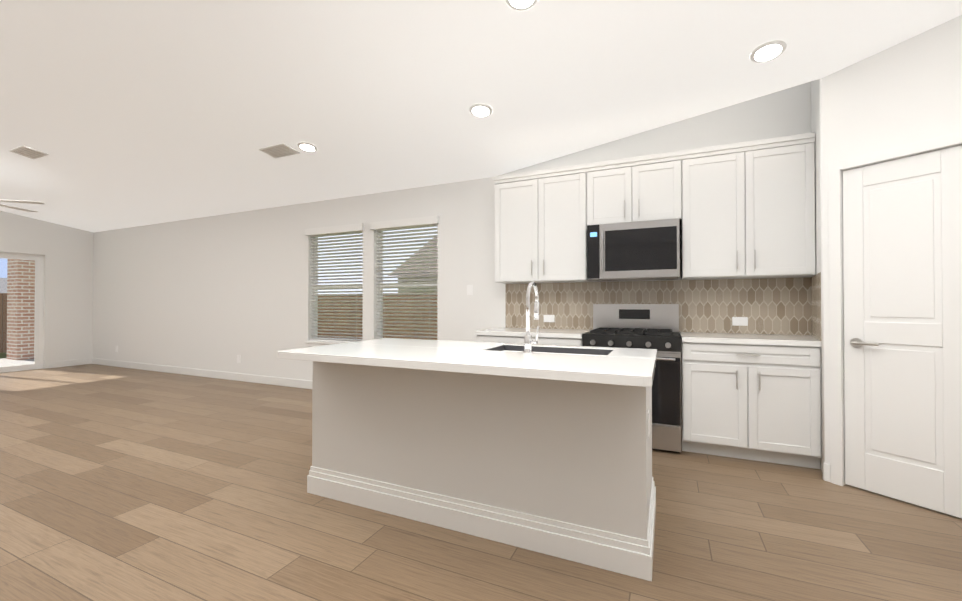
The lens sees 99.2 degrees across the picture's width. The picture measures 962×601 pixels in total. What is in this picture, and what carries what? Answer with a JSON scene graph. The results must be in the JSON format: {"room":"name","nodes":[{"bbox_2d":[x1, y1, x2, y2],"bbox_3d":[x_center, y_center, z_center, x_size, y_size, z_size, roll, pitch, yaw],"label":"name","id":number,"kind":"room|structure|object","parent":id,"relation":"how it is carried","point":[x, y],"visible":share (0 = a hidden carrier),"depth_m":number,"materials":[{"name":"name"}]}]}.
{"room":"kitchen","nodes":[
{"label":"kitchen","id":0,"kind":"room"},
{"bbox_2d":[0,211,93,368],"bbox_3d":[-9.052,-0.317,5.068,0.140,3.062,6.880,0,-1,24],"label":"wall","id":1,"kind":"structure","parent":0,"point":[67,251],"depth_m":7.63,"materials":[{"name":"white paint"}]},
{"bbox_2d":[0,251,45,372],"bbox_3d":[-8.265,0.195,6.782,0.125,2.070,1.480,0,-1,24],"label":"door frame","id":2,"kind":"structure","parent":1,"relation":"attached to","point":[38,309],"depth_m":7.36,"materials":[{"name":"white plastic"}]},
{"bbox_2d":[52,358,91,367],"bbox_3d":[-7.745,1.181,7.751,0.014,0.115,0.550,0,-1,24],"label":"baseboard","id":3,"kind":"structure","parent":1,"relation":"attached to","point":[55,364],"depth_m":7.74,"materials":[{"name":"white wood"}]},
{"bbox_2d":[92,82,810,380],"bbox_3d":[-1.968,-0.356,5.558,12.640,3.150,0.140,0,-1,24],"label":"wall","id":4,"kind":"structure","parent":0,"point":[218,292],"depth_m":5.89,"materials":[{"name":"white paint"}]},
{"bbox_2d":[92,358,311,388],"bbox_3d":[-3.714,1.167,6.251,8.596,0.115,0.014,0,-1,24],"label":"baseboard","id":5,"kind":"structure","parent":4,"relation":"attached to","point":[296,383],"depth_m":6.50,"materials":[{"name":"white wood"}]},
{"bbox_2d":[305,341,339,346],"bbox_3d":[-1.951,0.596,5.489,1.010,0.074,0.104,0,-1,24],"label":"window sill","id":6,"kind":"structure","parent":4,"relation":"attached to","point":[312,343],"depth_m":5.58,"materials":[{"name":"white"}]},
{"bbox_2d":[312,234,362,339],"bbox_3d":[-1.919,-0.196,5.567,0.950,1.510,0.050,0,-1,24],"label":"window","id":7,"kind":"structure","parent":4,"relation":"in","point":[331,296],"depth_m":5.67,"materials":[{"name":"white plastic"}]},
{"bbox_2d":[305,223,363,342],"bbox_3d":[-1.957,-0.215,5.484,1.000,1.543,0.107,0,-1,24],"label":"window blind","id":8,"kind":"object","parent":7,"relation":"attached to","point":[337,230],"visible":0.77,"depth_m":5.49,"materials":[{"name":"white plastic"}]},
{"bbox_2d":[377,226,437,339],"bbox_3d":[-0.897,-0.200,5.104,0.935,1.510,0.050,0,-1,24],"label":"window","id":9,"kind":"structure","parent":4,"relation":"in","point":[380,333],"depth_m":5.20,"materials":[{"name":"white plastic"}]},
{"bbox_2d":[370,215,438,339],"bbox_3d":[-0.935,-0.220,5.020,0.985,1.543,0.107,0,-1,24],"label":"window blind","id":10,"kind":"object","parent":9,"relation":"attached to","point":[409,223],"visible":0.81,"depth_m":5.03,"materials":[{"name":"white plastic"}]},
{"bbox_2d":[467,285,472,294],"bbox_3d":[-0.127,-0.119,4.639,0.075,0.115,0.010,0,-1,24],"label":"light switch","id":11,"kind":"object","parent":4,"relation":"attached to","point":[469,289],"visible":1,"depth_m":4.63,"materials":[{"name":"white plastic"}]},
{"bbox_2d":[494,165,591,283],"bbox_3d":[0.621,-0.703,4.124,0.922,1.033,0.317,0,-1,24],"label":"upper cabinet","id":12,"kind":"object","parent":4,"relation":"attached to","point":[541,233],"depth_m":3.97,"materials":[{"name":"white wood"}]},
{"bbox_2d":[586,153,681,228],"bbox_3d":[1.403,-0.956,3.772,0.792,0.532,0.317,0,-1,24],"label":"upper cabinet","id":13,"kind":"object","parent":4,"relation":"attached to","point":[648,189],"depth_m":3.62,"materials":[{"name":"white wood"}]},
{"bbox_2d":[588,218,679,280],"bbox_3d":[1.379,-0.439,3.714,0.752,0.490,0.433,0,-1,24],"label":"microwave","id":14,"kind":"object","parent":13,"relation":"attached to","point":[639,250],"visible":1,"depth_m":3.54,"materials":[{"name":"silver metal"}]},
{"bbox_2d":[506,272,820,340],"bbox_3d":[1.358,0.050,3.612,2.682,0.474,0.648,0,-1,24],"label":"tile backsplash","id":15,"kind":"structure","parent":4,"relation":"attached to","point":[786,306],"depth_m":3.68,"materials":[{"name":"beige tile"}]},
{"bbox_2d":[544,315,554,321],"bbox_3d":[0.706,0.187,4.248,0.115,0.075,0.008,0,-1,24],"label":"outlet","id":16,"kind":"object","parent":15,"relation":"attached to","point":[549,318],"visible":1,"depth_m":4.24,"materials":[{"name":"white plastic"}]},
{"bbox_2d":[732,317,747,325],"bbox_3d":[2.247,0.181,3.550,0.115,0.075,0.008,0,-1,24],"label":"outlet","id":17,"kind":"object","parent":15,"relation":"attached to","point":[739,321],"visible":1,"depth_m":3.55,"materials":[{"name":"white plastic"}]},
{"bbox_2d":[679,137,815,279],"bbox_3d":[2.204,-0.709,3.407,0.962,1.033,0.317,0,-1,24],"label":"upper cabinet","id":18,"kind":"object","parent":4,"relation":"attached to","point":[743,210],"depth_m":3.26,"materials":[{"name":"white wood"}]},
{"bbox_2d":[0,364,961,600],"bbox_3d":[-3.359,1.242,2.474,12.640,0.100,6.880,0,-1,24],"label":"floor","id":19,"kind":"structure","parent":0,"point":[122,484],"depth_m":2.14,"materials":[{"name":"brown wood"}]},
{"bbox_2d":[307,362,655,581],"bbox_3d":[-0.025,0.761,2.476,1.975,0.860,0.750,0,-1,24],"label":"kitchen island","id":20,"kind":"object","parent":19,"relation":"on","point":[545,449],"depth_m":2.04,"materials":[{"name":"white paint"}]},
{"bbox_2d":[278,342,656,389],"bbox_3d":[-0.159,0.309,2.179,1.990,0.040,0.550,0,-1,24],"label":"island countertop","id":21,"kind":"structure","parent":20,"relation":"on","point":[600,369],"depth_m":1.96,"materials":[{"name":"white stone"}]},
{"bbox_2d":[366,338,656,357],"bbox_3d":[0.052,0.313,2.643,1.990,0.040,0.470,0,-1,24],"label":"island countertop","id":22,"kind":"structure","parent":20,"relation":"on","point":[618,352],"depth_m":2.67,"materials":[{"name":"white stone"}]},
{"bbox_2d":[523,282,539,353],"bbox_3d":[0.305,0.091,2.286,0.094,0.396,0.211,0,-1,24],"label":"faucet","id":23,"kind":"object","parent":22,"relation":"on","point":[529,341],"visible":1,"depth_m":2.21,"materials":[{"name":"silver metal"}]},
{"bbox_2d":[490,346,609,353],"bbox_3d":[0.402,0.404,2.434,0.730,0.214,0.400,0,-1,24],"label":"sink","id":24,"kind":"object","parent":22,"relation":"in","point":[537,349],"depth_m":2.60,"materials":[{"name":"grey metal"}]},
{"bbox_2d":[648,409,649,438],"bbox_3d":[0.773,0.569,1.889,0.006,0.115,0.075,0,-1,24],"label":"outlet","id":25,"kind":"object","parent":20,"relation":"attached to","point":[648,423],"visible":1,"depth_m":1.85,"materials":[{"name":"white plastic"}]},
{"bbox_2d":[476,335,534,343],"bbox_3d":[0.331,0.769,4.077,0.562,0.874,0.616,0,-1,24],"label":"base cabinet","id":26,"kind":"object","parent":19,"relation":"on","point":[479,338],"depth_m":3.81,"materials":[{"name":"white"}]},
{"bbox_2d":[475,327,588,338],"bbox_3d":[0.530,0.310,3.982,1.007,0.039,0.632,0,-1,24],"label":"countertop","id":27,"kind":"structure","parent":26,"relation":"on","point":[543,333],"depth_m":3.76,"materials":[{"name":"white stone"}]},
{"bbox_2d":[537,339,581,345],"bbox_3d":[0.737,0.767,3.893,0.559,0.874,0.616,0,-1,24],"label":"base cabinet","id":28,"kind":"object","parent":19,"relation":"on","point":[570,342],"depth_m":3.57,"materials":[{"name":"white wood"}]},
{"bbox_2d":[582,304,680,452],"bbox_3d":[1.320,0.616,3.575,0.752,1.170,0.701,0,-1,24],"label":"range","id":29,"kind":"object","parent":19,"relation":"on","point":[648,326],"visible":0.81,"depth_m":3.28,"materials":[{"name":"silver metal"}]},
{"bbox_2d":[681,339,821,468],"bbox_3d":[2.134,0.761,3.259,0.977,0.874,0.616,0,-1,24],"label":"base cabinet","id":30,"kind":"object","parent":19,"relation":"on","point":[756,397],"depth_m":3.00,"materials":[{"name":"white wood"}]},
{"bbox_2d":[680,332,820,346],"bbox_3d":[2.131,0.304,3.256,0.977,0.039,0.632,0,-1,24],"label":"countertop","id":31,"kind":"structure","parent":30,"relation":"on","point":[688,337],"depth_m":3.04,"materials":[{"name":"white stone"}]},
{"bbox_2d":[0,0,961,231],"bbox_3d":[-3.359,-1.629,2.499,12.640,0.520,6.880,0,-1,24],"label":"ceiling","id":32,"kind":"structure","parent":0,"point":[127,113],"depth_m":3.06,"materials":[{"name":"white paint"}]},
{"bbox_2d":[0,199,43,211],"bbox_3d":[-6.228,-1.357,4.955,1.322,0.640,1.347,0,-1,24],"label":"ceiling fan","id":33,"kind":"object","parent":32,"relation":"hanging from","point":[22,201],"visible":1,"depth_m":5.15,"materials":[{"name":"white"}]},
{"bbox_2d":[9,145,48,159],"bbox_3d":[-5.073,-1.657,4.593,0.360,0.039,0.200,0,-1,24],"label":"ceiling vent","id":34,"kind":"object","parent":32,"relation":"in","point":[28,152],"visible":0.94,"depth_m":4.58,"materials":[{"name":"white metal"}]},
{"bbox_2d":[259,143,299,158],"bbox_3d":[-2.073,-1.536,4.209,0.360,0.039,0.200,0,-1,24],"label":"ceiling vent","id":35,"kind":"object","parent":32,"relation":"in","point":[279,150],"visible":0.98,"depth_m":4.19,"materials":[{"name":"white metal"}]},
{"bbox_2d":[297,142,317,151],"bbox_3d":[-1.739,-1.535,4.100,0.190,0.032,0.188,0,-1,24],"label":"recessed light","id":36,"kind":"object","parent":32,"relation":"in","point":[305,146],"visible":1,"depth_m":4.08,"materials":[{"name":"white"}]},
{"bbox_2d":[469,103,491,116],"bbox_3d":[-0.002,-1.540,3.324,0.190,0.032,0.188,0,-1,24],"label":"recessed light","id":37,"kind":"object","parent":32,"relation":"in","point":[480,110],"visible":1,"depth_m":3.31,"materials":[{"name":"white"}]},
{"bbox_2d":[505,0,537,10],"bbox_3d":[0.224,-1.673,2.254,0.190,0.032,0.188,0,-1,24],"label":"recessed light","id":38,"kind":"object","parent":32,"relation":"in","point":[520,5],"visible":1,"depth_m":2.30,"materials":[{"name":"white plastic"}]},
{"bbox_2d":[750,40,786,62],"bbox_3d":[1.784,-1.543,2.544,0.190,0.032,0.188,0,-1,24],"label":"recessed light","id":39,"kind":"object","parent":32,"relation":"in","point":[768,51],"visible":1,"depth_m":2.53,"materials":[{"name":"white plastic"}]},
{"bbox_2d":[811,79,821,469],"bbox_3d":[2.555,-0.379,3.020,0.118,3.150,0.780,0,-1,35],"label":"wall","id":40,"kind":"structure","parent":0,"point":[815,108],"depth_m":3.00,"materials":[{"name":"white paint"}]},
{"bbox_2d":[819,15,961,479],"bbox_3d":[2.650,-0.386,2.234,0.120,3.150,1.270,0,-1,-31],"label":"wall","id":41,"kind":"structure","parent":0,"point":[907,91],"depth_m":2.48,"materials":[{"name":"white paint"}]},
{"bbox_2d":[828,132,961,485],"bbox_3d":[2.515,0.143,2.439,0.138,2.097,0.660,0,-1,-31],"label":"door frame","id":42,"kind":"structure","parent":41,"relation":"attached to","point":[836,169],"depth_m":2.65,"materials":[{"name":"white wood"}]},
{"bbox_2d":[843,145,961,517],"bbox_3d":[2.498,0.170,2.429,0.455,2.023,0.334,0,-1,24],"label":"pantry door","id":43,"kind":"structure","parent":41,"relation":"in","point":[902,253],"depth_m":2.40,"materials":[{"name":"white wood"}]},
{"label":"outside","id":44,"kind":"structure","parent":0,"visible":0},
{"bbox_2d":[0,352,6,358],"bbox_3d":[-16.369,1.676,11.991,120.000,0.200,120.000,0,-1,24],"label":"ground","id":45,"kind":"structure","parent":44,"point":[3,356],"depth_m":11.70,"materials":[{"name":"green plant"}]},
{"bbox_2d":[0,293,6,352],"bbox_3d":[-18.744,0.598,3.249,0.100,1.799,42.100,0,-1,24],"label":"fence","id":46,"kind":"object","parent":45,"relation":"on","point":[3,296],"depth_m":12.44,"materials":[{"name":"brown wood"}]},
{"bbox_2d":[0,278,6,292],"bbox_3d":[-45.443,-0.171,35.067,12.800,3.899,26.600,0,-1,24],"label":"house","id":47,"kind":"structure","parent":45,"relation":"on","point":[2,281],"depth_m":35.91,"materials":[{"name":"white"}]},
{"bbox_2d":[0,358,33,366],"bbox_3d":[-9.767,1.404,7.353,3.059,0.259,4.200,0,-1,24],"label":"patio slab","id":48,"kind":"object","parent":45,"relation":"on","point":[7,361],"depth_m":8.48,"materials":[{"name":"grey concrete"}]},
{"bbox_2d":[6,259,34,359],"bbox_3d":[-10.140,-0.005,9.181,0.520,2.589,0.520,0,-1,24],"label":"brick column","id":49,"kind":"structure","parent":48,"relation":"on","point":[27,305],"depth_m":8.95,"materials":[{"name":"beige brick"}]},
{"bbox_2d":[318,293,436,339],"bbox_3d":[2.915,0.646,11.548,32.499,1.849,0.100,0,-1,24],"label":"fence","id":50,"kind":"object","parent":45,"relation":"on","point":[422,331],"depth_m":14.28,"materials":[{"name":"brown wood"}]},
{"bbox_2d":[388,237,436,292],"bbox_3d":[6.460,-1.422,23.629,20.800,6.199,10.800,0,-1,24],"label":"house","id":51,"kind":"structure","parent":45,"relation":"on","point":[418,271],"depth_m":23.00,"materials":[{"name":"beige paint"}]}
]}

